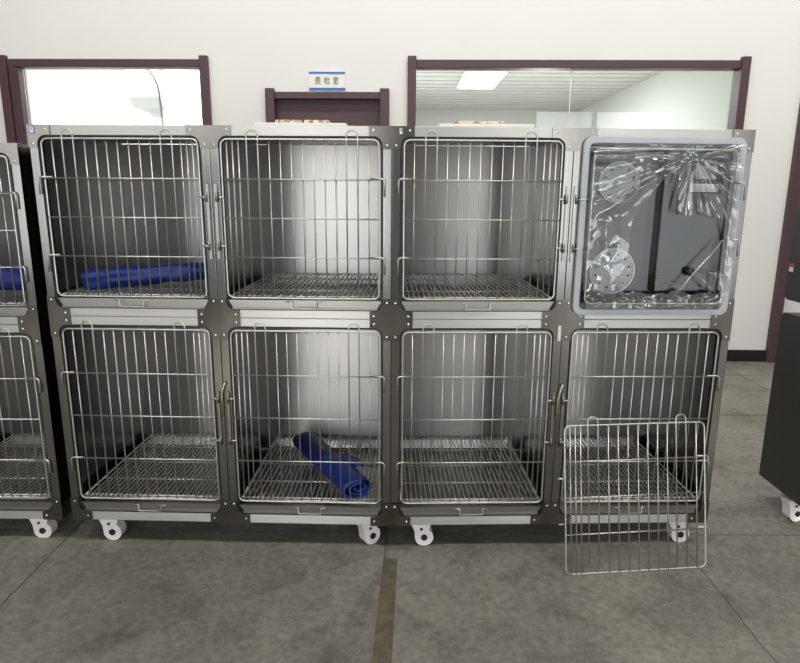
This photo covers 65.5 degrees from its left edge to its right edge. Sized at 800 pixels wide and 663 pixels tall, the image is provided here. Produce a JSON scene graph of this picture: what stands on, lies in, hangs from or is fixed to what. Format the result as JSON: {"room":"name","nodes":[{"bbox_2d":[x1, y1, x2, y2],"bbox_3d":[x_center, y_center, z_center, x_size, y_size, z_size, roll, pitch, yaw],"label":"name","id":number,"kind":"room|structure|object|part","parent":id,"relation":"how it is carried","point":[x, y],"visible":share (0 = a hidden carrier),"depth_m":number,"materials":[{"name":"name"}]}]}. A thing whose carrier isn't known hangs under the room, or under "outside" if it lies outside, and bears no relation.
{"room":"veterinary clinic","nodes":[
{"label":"veterinary clinic","id":0,"kind":"room"},
{"bbox_2d":[27,69,161,124],"bbox_3d":[-2.987,-1.762,7.572,3.470,3.000,0.100,0,13,0],"label":"wall","id":1,"kind":"structure","parent":0,"point":[57,97],"depth_m":7.31,"materials":[{"name":"white paint"}]},
{"bbox_2d":[126,70,165,111],"bbox_3d":[-2.811,-2.740,7.046,0.350,0.420,0.500,0,13,0],"label":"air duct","id":2,"kind":"object","parent":1,"relation":"attached to","point":[141,86],"visible":0.65,"depth_m":6.82,"materials":[{"name":"white"}]},
{"bbox_2d":[162,70,202,144],"bbox_3d":[-2.018,-1.707,7.352,1.330,3.000,0.350,0,13,0],"label":"wall","id":3,"kind":"structure","parent":1,"relation":"attached to","point":[182,91],"depth_m":6.97,"materials":[{"name":"white paint"}]},
{"bbox_2d":[147,70,163,124],"bbox_3d":[-2.659,-1.391,6.578,0.452,2.712,0.024,0,13,0],"label":"conduit","id":4,"kind":"object","parent":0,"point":[149,71],"visible":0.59,"depth_m":6.34,"materials":[{"name":"grey"}]},
{"bbox_2d":[0,355,799,662],"bbox_3d":[0.463,0.394,5.127,14.600,0.100,17.800,0,13,0],"label":"floor","id":5,"kind":"structure","parent":0,"point":[160,591],"depth_m":2.32,"materials":[{"name":"concrete"}]},
{"bbox_2d":[0,143,71,537],"bbox_3d":[-2.065,0.020,2.801,1.320,1.623,0.745,0,13,0],"label":"cage","id":6,"kind":"object","parent":5,"relation":"on","point":[34,476],"visible":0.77,"depth_m":2.57,"materials":[{"name":"metal"}]},
{"bbox_3d":[-2.065,-0.033,2.809,0.006,1.501,0.698,0,13,0],"label":"divider panel","id":7,"kind":"part","parent":6,"relation":"part of","materials":[{"name":"metal"}]},
{"bbox_3d":[-1.442,-0.652,2.282,0.082,0.077,0.004,0,13,0],"label":"connector plate","id":8,"kind":"part","parent":6,"relation":"part of","materials":[{"name":"metal"}]},
{"bbox_3d":[-1.732,-0.517,3.061,0.653,0.654,0.004,0,13,0],"label":"panel","id":9,"kind":"part","parent":6,"relation":"part of","materials":[{"name":"metal"}]},
{"bbox_2d":[0,265,25,289],"bbox_3d":[-1.631,-0.218,2.548,0.405,0.105,0.150,-1,13,-5],"label":"rolled mat","id":10,"kind":"object","parent":6,"relation":"in","point":[6,272],"visible":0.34,"depth_m":2.49,"materials":[{"name":"blue fabric"}]},
{"bbox_3d":[-1.735,-0.375,2.346,0.580,0.565,0.012,0,13,0],"label":"cage door","id":11,"kind":"part","parent":6,"relation":"part of","materials":[{"name":"silver metal"}]},
{"bbox_2d":[0,292,27,315],"bbox_3d":[-1.734,-0.154,2.749,0.580,0.034,0.694,0,13,0],"label":"tray","id":12,"kind":"object","parent":6,"relation":"on","point":[10,306],"depth_m":2.42,"materials":[{"name":"silver metal"}]},
{"bbox_3d":[-1.737,0.218,3.224,0.653,0.804,0.004,0,13,0],"label":"panel","id":13,"kind":"part","parent":6,"relation":"part of","materials":[{"name":"metal"}]},
{"bbox_3d":[-1.740,0.354,2.509,0.580,0.697,0.012,0,13,0],"label":"cage door","id":14,"kind":"part","parent":6,"relation":"part of","materials":[{"name":"silver metal"}]},
{"bbox_2d":[0,436,52,509],"bbox_3d":[-1.740,0.647,2.922,0.580,0.044,0.705,0,13,0],"label":"tray","id":15,"kind":"object","parent":6,"relation":"on","point":[8,501],"depth_m":2.82,"materials":[{"name":"silver metal"}]},
{"bbox_3d":[-1.446,-0.025,2.422,0.082,0.158,0.004,0,13,0],"label":"connector plate","id":16,"kind":"part","parent":6,"relation":"part of","materials":[{"name":"metal"}]},
{"bbox_2d":[29,519,57,537],"bbox_3d":[-1.530,0.829,2.671,0.090,0.100,0.048,0,13,0],"label":"caster wheel","id":17,"kind":"object","parent":6,"relation":"attached to","point":[42,528],"depth_m":2.65,"materials":[{"name":"white plastic"}]},
{"bbox_3d":[-1.407,-0.029,2.812,0.004,1.501,0.702,0,13,0],"label":"panel","id":18,"kind":"part","parent":6,"relation":"part of","materials":[{"name":"metal"}]},
{"bbox_3d":[-1.451,0.740,2.592,0.082,0.096,0.004,0,13,0],"label":"connector plate","id":19,"kind":"part","parent":6,"relation":"part of","materials":[{"name":"metal"}]},
{"bbox_2d":[26,124,414,544],"bbox_3d":[-0.644,0.003,2.758,1.402,1.680,0.750,1,13,1],"label":"cage","id":20,"kind":"object","parent":5,"relation":"on","point":[164,389],"visible":0.96,"depth_m":2.64,"materials":[{"name":"metal"}]},
{"bbox_3d":[-1.308,-0.708,2.252,0.082,0.080,0.004,1,13,1],"label":"connector plate","id":21,"kind":"part","parent":20,"relation":"part of","materials":[{"name":"metal"}]},
{"bbox_3d":[-1.337,0.014,2.430,0.031,1.566,0.028,1,13,1],"label":"post","id":22,"kind":"part","parent":20,"relation":"part of","materials":[{"name":"metal"}]},
{"bbox_3d":[-1.312,-0.058,2.397,0.082,0.163,0.004,1,13,1],"label":"connector plate","id":23,"kind":"part","parent":20,"relation":"part of","materials":[{"name":"metal"}]},
{"bbox_3d":[-1.318,0.733,2.573,0.082,0.099,0.004,1,13,1],"label":"connector plate","id":24,"kind":"part","parent":20,"relation":"part of","materials":[{"name":"metal"}]},
{"bbox_3d":[-1.341,-0.060,2.788,0.004,1.554,0.702,1,13,1],"label":"panel","id":25,"kind":"part","parent":20,"relation":"part of","materials":[{"name":"metal"}]},
{"bbox_2d":[99,519,126,539],"bbox_3d":[-1.223,0.828,2.650,0.090,0.103,0.048,1,13,1],"label":"caster wheel","id":26,"kind":"object","parent":20,"relation":"attached to","point":[112,529],"depth_m":2.63,"materials":[{"name":"white plastic"}]},
{"bbox_3d":[-1.019,-0.416,2.311,0.580,0.585,0.012,1,13,1],"label":"cage door","id":27,"kind":"part","parent":20,"relation":"part of","materials":[{"name":"silver metal"}]},
{"bbox_2d":[58,280,207,307],"bbox_3d":[-1.014,-0.189,2.713,0.598,0.046,0.713,0,13,0],"label":"tray","id":28,"kind":"object","parent":20,"relation":"on","point":[93,298],"depth_m":2.39,"materials":[{"name":"silver metal"}]},
{"bbox_3d":[-1.024,0.340,2.479,0.580,0.721,0.012,1,13,1],"label":"cage door","id":29,"kind":"part","parent":20,"relation":"part of","materials":[{"name":"silver metal"}]},
{"bbox_2d":[80,262,204,288],"bbox_3d":[-1.014,-0.236,2.572,0.534,0.099,0.133,-3,13,-15],"label":"rolled mat","id":30,"kind":"object","parent":20,"relation":"in","point":[175,268],"visible":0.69,"depth_m":2.52,"materials":[{"name":"blue fabric"}]},
{"bbox_3d":[-1.008,-0.820,2.609,0.660,0.011,0.702,1,13,1],"label":"roof panel","id":31,"kind":"part","parent":20,"relation":"part of","materials":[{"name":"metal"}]},
{"bbox_2d":[81,436,220,512],"bbox_3d":[-1.019,0.645,2.899,0.598,0.046,0.713,0,13,0],"label":"tray","id":32,"kind":"object","parent":20,"relation":"on","point":[93,503],"depth_m":2.75,"materials":[{"name":"silver metal"}]},
{"bbox_3d":[-1.007,-0.557,3.025,0.641,0.677,0.004,1,13,1],"label":"panel","id":33,"kind":"part","parent":20,"relation":"part of","materials":[{"name":"silver metal"}]},
{"bbox_3d":[-1.012,0.204,3.195,0.641,0.832,0.004,1,13,1],"label":"panel","id":34,"kind":"part","parent":20,"relation":"part of","materials":[{"name":"silver metal"}]},
{"bbox_3d":[-0.689,-0.700,2.236,0.164,0.080,0.004,1,13,1],"label":"connector plate","id":35,"kind":"part","parent":20,"relation":"part of","materials":[{"name":"metal"}]},
{"bbox_3d":[-0.710,0.021,2.414,0.031,1.566,0.028,1,13,1],"label":"post","id":36,"kind":"part","parent":20,"relation":"part of","materials":[{"name":"metal"}]},
{"bbox_3d":[-0.694,-0.051,2.381,0.164,0.163,0.004,1,13,1],"label":"connector plate","id":37,"kind":"part","parent":20,"relation":"part of","materials":[{"name":"metal"}]},
{"bbox_3d":[-0.692,0.269,2.439,0.023,0.141,0.009,1,13,1],"label":"latch lever","id":38,"kind":"part","parent":20,"relation":"part of","materials":[{"name":"silver metal"}]},
{"bbox_3d":[-0.677,0.022,2.413,0.031,1.566,0.028,1,13,1],"label":"post","id":39,"kind":"part","parent":20,"relation":"part of","materials":[{"name":"metal"}]},
{"bbox_3d":[-0.699,0.741,2.558,0.164,0.099,0.004,1,13,1],"label":"connector plate","id":40,"kind":"part","parent":20,"relation":"part of","materials":[{"name":"metal"}]},
{"bbox_3d":[-0.690,-0.052,2.769,0.006,1.554,0.698,0,13,0],"label":"divider panel","id":41,"kind":"part","parent":20,"relation":"part of","materials":[{"name":"metal"}]},
{"bbox_3d":[-0.363,-0.408,2.295,0.580,0.585,0.012,1,13,1],"label":"cage door","id":42,"kind":"part","parent":20,"relation":"part of","materials":[{"name":"silver metal"}]},
{"bbox_2d":[253,120,348,125],"bbox_3d":[-0.398,-0.862,2.656,0.385,0.057,0.320,0,13,0],"label":"flat panel","id":43,"kind":"object","parent":20,"relation":"on","point":[254,123],"depth_m":2.50,"materials":[{"name":"white"}]},
{"bbox_3d":[-0.458,-0.865,2.573,0.106,0.016,0.060,0,13,0],"label":"wooden slat","id":44,"kind":"part","parent":43,"relation":"part of","materials":[{"name":"beige wood"}]},
{"bbox_3d":[-0.341,-0.864,2.573,0.102,0.016,0.060,0,13,0],"label":"wooden slat","id":45,"kind":"part","parent":43,"relation":"part of","materials":[{"name":"beige wood"}]},
{"bbox_2d":[229,274,380,309],"bbox_3d":[-0.354,-0.181,2.696,0.598,0.046,0.713,0,13,0],"label":"tray","id":46,"kind":"object","parent":20,"relation":"on","point":[248,300],"depth_m":2.47,"materials":[{"name":"silver metal"}]},
{"bbox_3d":[-0.368,0.348,2.463,0.580,0.721,0.012,1,13,1],"label":"cage door","id":47,"kind":"part","parent":20,"relation":"part of","materials":[{"name":"silver metal"}]},
{"bbox_2d":[240,438,380,515],"bbox_3d":[-0.359,0.653,2.882,0.598,0.046,0.713,0,13,0],"label":"tray","id":48,"kind":"object","parent":20,"relation":"on","point":[267,506],"depth_m":2.73,"materials":[{"name":"silver metal"}]},
{"bbox_3d":[-0.355,-0.812,2.593,0.672,0.011,0.702,1,13,1],"label":"roof panel","id":49,"kind":"part","parent":20,"relation":"part of","materials":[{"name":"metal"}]},
{"bbox_3d":[-0.359,-0.549,3.009,0.641,0.677,0.004,1,13,1],"label":"panel","id":50,"kind":"part","parent":20,"relation":"part of","materials":[{"name":"silver metal"}]},
{"bbox_3d":[-0.364,0.212,3.179,0.641,0.832,0.004,1,13,1],"label":"panel","id":51,"kind":"part","parent":20,"relation":"part of","materials":[{"name":"silver metal"}]},
{"bbox_2d":[293,431,372,497],"bbox_3d":[-0.305,0.584,2.815,0.168,0.091,0.604,-7,14,-29],"label":"rolled mat","id":52,"kind":"object","parent":20,"relation":"in","point":[305,443],"visible":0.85,"depth_m":2.70,"materials":[{"name":"blue fabric"}]},
{"bbox_2d":[357,525,379,543],"bbox_3d":[-0.134,0.840,2.626,0.090,0.103,0.048,-9,16,-36],"label":"caster wheel","id":53,"kind":"object","parent":20,"relation":"attached to","point":[369,534],"depth_m":2.61,"materials":[{"name":"white plastic"}]},
{"bbox_3d":[-0.050,0.029,2.398,0.031,1.566,0.028,1,13,1],"label":"post","id":54,"kind":"part","parent":20,"relation":"part of","materials":[{"name":"metal"}]},
{"bbox_3d":[-0.039,0.749,2.541,0.164,0.099,0.004,0,13,0],"label":"connector plate","id":55,"kind":"part","parent":20,"relation":"part of","materials":[{"name":"metal"}]},
{"bbox_3d":[-0.034,-0.042,2.364,0.164,0.163,0.004,0,13,0],"label":"connector plate","id":56,"kind":"part","parent":20,"relation":"part of","materials":[{"name":"metal"}]},
{"bbox_3d":[-0.029,-0.692,2.219,0.164,0.080,0.004,0,13,0],"label":"connector plate","id":57,"kind":"part","parent":20,"relation":"part of","materials":[{"name":"metal"}]},
{"bbox_2d":[372,558,396,662],"bbox_3d":[-0.064,1.066,1.866,0.070,0.001,1.342,1,13,1],"label":"tape","id":58,"kind":"object","parent":5,"relation":"on","point":[383,639],"visible":1,"depth_m":2.18,"materials":[{"name":"brown plastic"}]},
{"bbox_2d":[391,126,755,545],"bbox_3d":[0.614,0.013,2.751,1.320,1.680,0.776,0,13,-2],"label":"cage","id":59,"kind":"object","parent":5,"relation":"on","point":[604,332],"visible":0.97,"depth_m":2.71,"materials":[{"name":"metal"}]},
{"bbox_3d":[-0.018,0.030,2.398,0.031,1.566,0.028,0,13,-2],"label":"post","id":60,"kind":"part","parent":59,"relation":"part of","materials":[{"name":"metal"}]},
{"bbox_2d":[412,525,432,544],"bbox_3d":[0.094,0.842,2.625,0.090,0.103,0.048,0,13,-2],"label":"caster wheel","id":61,"kind":"object","parent":59,"relation":"attached to","point":[423,533],"depth_m":2.60,"materials":[{"name":"white plastic"}]},
{"bbox_3d":[0.288,0.216,3.181,0.641,0.832,0.004,0,13,-2],"label":"panel","id":62,"kind":"part","parent":59,"relation":"part of","materials":[{"name":"metal"}]},
{"bbox_3d":[0.293,-0.545,3.011,0.641,0.677,0.004,0,13,-2],"label":"panel","id":63,"kind":"part","parent":59,"relation":"part of","materials":[{"name":"metal"}]},
{"bbox_2d":[400,439,540,515],"bbox_3d":[0.280,0.656,2.885,0.602,0.046,0.715,0,13,0],"label":"tray","id":64,"kind":"object","parent":59,"relation":"on","point":[454,506],"depth_m":2.79,"materials":[{"name":"silver metal"}]},
{"bbox_3d":[0.295,-0.808,2.595,0.672,0.011,0.702,0,13,-2],"label":"roof panel","id":65,"kind":"part","parent":59,"relation":"part of","materials":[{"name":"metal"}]},
{"bbox_3d":[0.295,0.352,2.465,0.580,0.721,0.012,0,13,-2],"label":"cage door","id":66,"kind":"part","parent":59,"relation":"part of","materials":[{"name":"silver metal"}]},
{"bbox_2d":[402,275,553,310],"bbox_3d":[0.285,-0.177,2.699,0.602,0.046,0.715,0,13,0],"label":"tray","id":67,"kind":"object","parent":59,"relation":"on","point":[418,301],"depth_m":2.51,"materials":[{"name":"silver metal"}]},
{"bbox_3d":[0.300,-0.404,2.297,0.580,0.585,0.012,0,13,-2],"label":"cage door","id":68,"kind":"part","parent":59,"relation":"part of","materials":[{"name":"silver metal"}]},
{"bbox_2d":[436,121,534,127],"bbox_3d":[0.343,-0.857,2.656,0.397,0.057,0.320,0,13,0],"label":"flat panel","id":69,"kind":"object","parent":59,"relation":"on","point":[439,125],"depth_m":2.50,"materials":[{"name":"white"}]},
{"bbox_3d":[0.274,-0.860,2.573,0.098,0.016,0.060,0,13,0],"label":"wooden slat","id":70,"kind":"part","parent":69,"relation":"part of","materials":[{"name":"beige wood"}]},
{"bbox_3d":[0.378,-0.859,2.573,0.096,0.016,0.060,0,13,0],"label":"wooden slat","id":71,"kind":"part","parent":69,"relation":"part of","materials":[{"name":"beige wood"}]},
{"bbox_3d":[0.619,-0.044,2.774,0.006,1.554,0.698,0,13,-1],"label":"divider panel","id":72,"kind":"part","parent":59,"relation":"part of","materials":[{"name":"metal"}]},
{"bbox_3d":[0.621,0.749,2.562,0.164,0.099,0.004,0,13,-2],"label":"connector plate","id":73,"kind":"part","parent":59,"relation":"part of","materials":[{"name":"grey metal"}]},
{"bbox_3d":[0.609,0.029,2.418,0.031,1.566,0.028,0,13,-2],"label":"post","id":74,"kind":"part","parent":59,"relation":"part of","materials":[{"name":"metal"}]},
{"bbox_3d":[0.613,0.008,2.392,0.014,0.062,0.006,0,13,-2],"label":"latch plate","id":75,"kind":"part","parent":59,"relation":"part of","materials":[{"name":"silver metal"}]},
{"bbox_3d":[0.628,0.276,2.444,0.023,0.141,0.009,0,13,-2],"label":"latch lever","id":76,"kind":"part","parent":59,"relation":"part of","materials":[{"name":"silver metal"}]},
{"label":"connector plate","id":77,"kind":"part","parent":59,"relation":"part of","materials":[{"name":"grey metal"}]},
{"bbox_3d":[0.641,0.029,2.419,0.031,1.566,0.028,0,13,-2],"label":"post","id":78,"kind":"part","parent":59,"relation":"part of","materials":[{"name":"metal"}]},
{"bbox_3d":[0.630,-0.692,2.241,0.164,0.080,0.004,0,13,-2],"label":"connector plate","id":79,"kind":"part","parent":59,"relation":"part of","materials":[{"name":"silver metal"}]},
{"bbox_3d":[0.936,0.215,3.202,0.641,0.832,0.005,0,13,-2],"label":"panel","id":80,"kind":"part","parent":59,"relation":"part of","materials":[{"name":"silver metal"}]},
{"bbox_3d":[0.941,-0.545,3.032,0.641,0.677,0.005,0,13,-2],"label":"panel","id":81,"kind":"part","parent":59,"relation":"part of","materials":[{"name":"clear plastic"}]},
{"bbox_2d":[560,438,698,513],"bbox_3d":[0.940,0.656,2.907,0.602,0.046,0.715,0,13,0],"label":"tray","id":82,"kind":"object","parent":59,"relation":"on","point":[633,503],"depth_m":2.78,"materials":[{"name":"silver metal"}]},
{"bbox_3d":[0.948,-0.808,2.616,0.660,0.011,0.702,0,13,-2],"label":"roof panel","id":83,"kind":"part","parent":59,"relation":"part of","materials":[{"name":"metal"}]},
{"bbox_3d":[0.951,0.351,2.486,0.580,0.721,0.012,0,13,-2],"label":"cage door","id":84,"kind":"part","parent":59,"relation":"part of","materials":[{"name":"silver metal"}]},
{"bbox_2d":[579,275,718,308],"bbox_3d":[0.945,-0.177,2.721,0.602,0.046,0.715,0,13,0],"label":"tray","id":85,"kind":"object","parent":59,"relation":"on","point":[642,288],"depth_m":2.50,"materials":[{"name":"silver metal"}]},
{"bbox_3d":[0.957,-0.379,2.289,0.529,0.567,0.007,0,13,-2],"label":"wire frame","id":86,"kind":"part","parent":59,"relation":"part of","materials":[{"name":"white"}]},
{"bbox_2d":[607,144,728,296],"bbox_3d":[0.960,-0.376,2.275,0.540,0.595,0.038,0,13,-2],"label":"plastic film","id":87,"kind":"object","parent":59,"relation":"attached to","point":[680,144],"visible":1,"depth_m":2.25,"materials":[{"name":"clear plastic"}]},
{"bbox_2d":[666,522,688,541],"bbox_3d":[1.183,0.842,2.660,0.090,0.103,0.048,0,13,-2],"label":"caster wheel","id":88,"kind":"object","parent":59,"relation":"attached to","point":[672,525],"depth_m":2.64,"materials":[{"name":"white plastic"}]},
{"bbox_3d":[1.271,-0.045,2.797,0.005,1.554,0.702,0,13,-2],"label":"panel","id":89,"kind":"part","parent":59,"relation":"part of","materials":[{"name":"grey metal"}]},
{"bbox_3d":[1.090,-0.223,2.328,0.034,0.034,0.024,0,13,-2],"label":"round knob","id":90,"kind":"part","parent":59,"relation":"part of","materials":[{"name":"black plastic"}]},
{"bbox_3d":[1.239,0.749,2.582,0.082,0.099,0.004,0,13,-2],"label":"connector plate","id":91,"kind":"part","parent":59,"relation":"part of","materials":[{"name":"grey metal"}]},
{"bbox_3d":[1.245,-0.043,2.406,0.082,0.163,0.004,0,13,-2],"label":"connector plate","id":92,"kind":"part","parent":59,"relation":"part of","materials":[{"name":"grey metal"}]},
{"bbox_3d":[1.268,0.029,2.439,0.031,1.566,0.028,0,13,-2],"label":"post","id":93,"kind":"part","parent":59,"relation":"part of","materials":[{"name":"metal"}]},
{"bbox_3d":[1.249,-0.693,2.261,0.082,0.080,0.004,0,13,-2],"label":"connector plate","id":94,"kind":"part","parent":59,"relation":"part of","materials":[{"name":"silver metal"}]},
{"bbox_2d":[558,414,709,574],"bbox_3d":[0.925,0.636,2.439,0.623,0.603,0.140,-1,13,-6],"label":"door","id":95,"kind":"structure","parent":5,"relation":"on","point":[696,456],"depth_m":2.44,"materials":[{"name":"silver metal"}]},
{"bbox_2d":[759,189,799,521],"bbox_3d":[2.055,0.071,2.719,0.628,1.600,0.375,0,13,0],"label":"storage cabinet","id":96,"kind":"object","parent":5,"relation":"on","point":[780,457],"visible":1,"depth_m":2.83,"materials":[{"name":"grey"}]},
{"bbox_2d":[781,496,799,520],"bbox_3d":[1.791,0.806,2.836,0.090,0.103,0.048,-2,13,-10],"label":"caster wheel","id":97,"kind":"object","parent":96,"relation":"attached to","point":[790,509],"depth_m":2.81,"materials":[{"name":"white plastic"}]},
{"bbox_2d":[0,0,799,349],"bbox_3d":[0.481,-2.030,5.200,13.800,4.600,0.181,1,13,1],"label":"wall","id":98,"kind":"structure","parent":0,"point":[251,47],"depth_m":5.05,"materials":[{"name":"white paint"}]},
{"bbox_2d":[0,55,211,144],"bbox_3d":[-2.450,-1.486,5.331,1.745,1.623,0.142,1,13,1],"label":"window","id":99,"kind":"structure","parent":98,"relation":"in","point":[13,87],"depth_m":5.15,"materials":[{"name":"red paint"}]},
{"bbox_2d":[265,88,388,144],"bbox_3d":[-0.607,-0.898,5.417,1.024,2.283,0.142,1,13,1],"label":"door","id":100,"kind":"structure","parent":98,"relation":"in","point":[350,108],"depth_m":5.22,"materials":[{"name":"red paint"}]},
{"bbox_2d":[309,72,344,89],"bbox_3d":[-0.600,-2.063,5.119,0.299,0.142,0.013,1,13,1],"label":"door sign","id":101,"kind":"object","parent":98,"relation":"attached to","point":[317,80],"visible":1,"depth_m":5.12,"materials":[{"name":"white plastic"}]},
{"bbox_2d":[265,350,764,361],"bbox_3d":[0.464,0.185,5.596,13.800,0.105,0.012,1,13,1],"label":"baseboard","id":102,"kind":"structure","parent":98,"relation":"attached to","point":[732,355],"depth_m":5.53,"materials":[{"name":"black"}]},
{"bbox_2d":[407,56,751,257],"bbox_3d":[1.436,-1.441,5.245,2.754,1.623,0.142,1,13,1],"label":"window","id":103,"kind":"structure","parent":98,"relation":"in","point":[741,68],"depth_m":5.05,"materials":[{"name":"red paint"}]},
{"bbox_2d":[764,104,799,362],"bbox_3d":[3.744,-0.845,5.321,0.975,2.278,0.142,1,13,1],"label":"door","id":104,"kind":"structure","parent":98,"relation":"in","point":[780,304],"depth_m":5.32,"materials":[{"name":"red paint"}]},
{"bbox_2d":[415,110,578,237],"bbox_3d":[1.685,-2.776,12.256,3.640,3.000,0.100,0,13,0],"label":"wall","id":105,"kind":"structure","parent":0,"point":[540,119],"depth_m":11.91,"materials":[{"name":"white paint"}]},
{"bbox_2d":[416,70,663,110],"bbox_3d":[1.690,-3.515,8.516,3.640,0.088,7.080,0,13,0],"label":"ceiling","id":106,"kind":"structure","parent":0,"point":[435,89],"depth_m":9.58,"materials":[{"name":"white"}]},
{"bbox_2d":[456,70,508,88],"bbox_3d":[1.109,-3.456,8.520,0.560,0.050,1.300,0,13,0],"label":"ceiling lamp","id":107,"kind":"object","parent":106,"relation":"attached to","point":[469,79],"visible":0.78,"depth_m":8.39,"materials":[{"name":"white plastic"}]},
{"bbox_2d":[578,71,732,147],"bbox_3d":[3.449,-2.007,8.860,0.100,3.000,6.860,0,13,0],"label":"wall","id":108,"kind":"structure","parent":0,"point":[667,99],"depth_m":7.89,"materials":[{"name":"white paint"}]}
]}

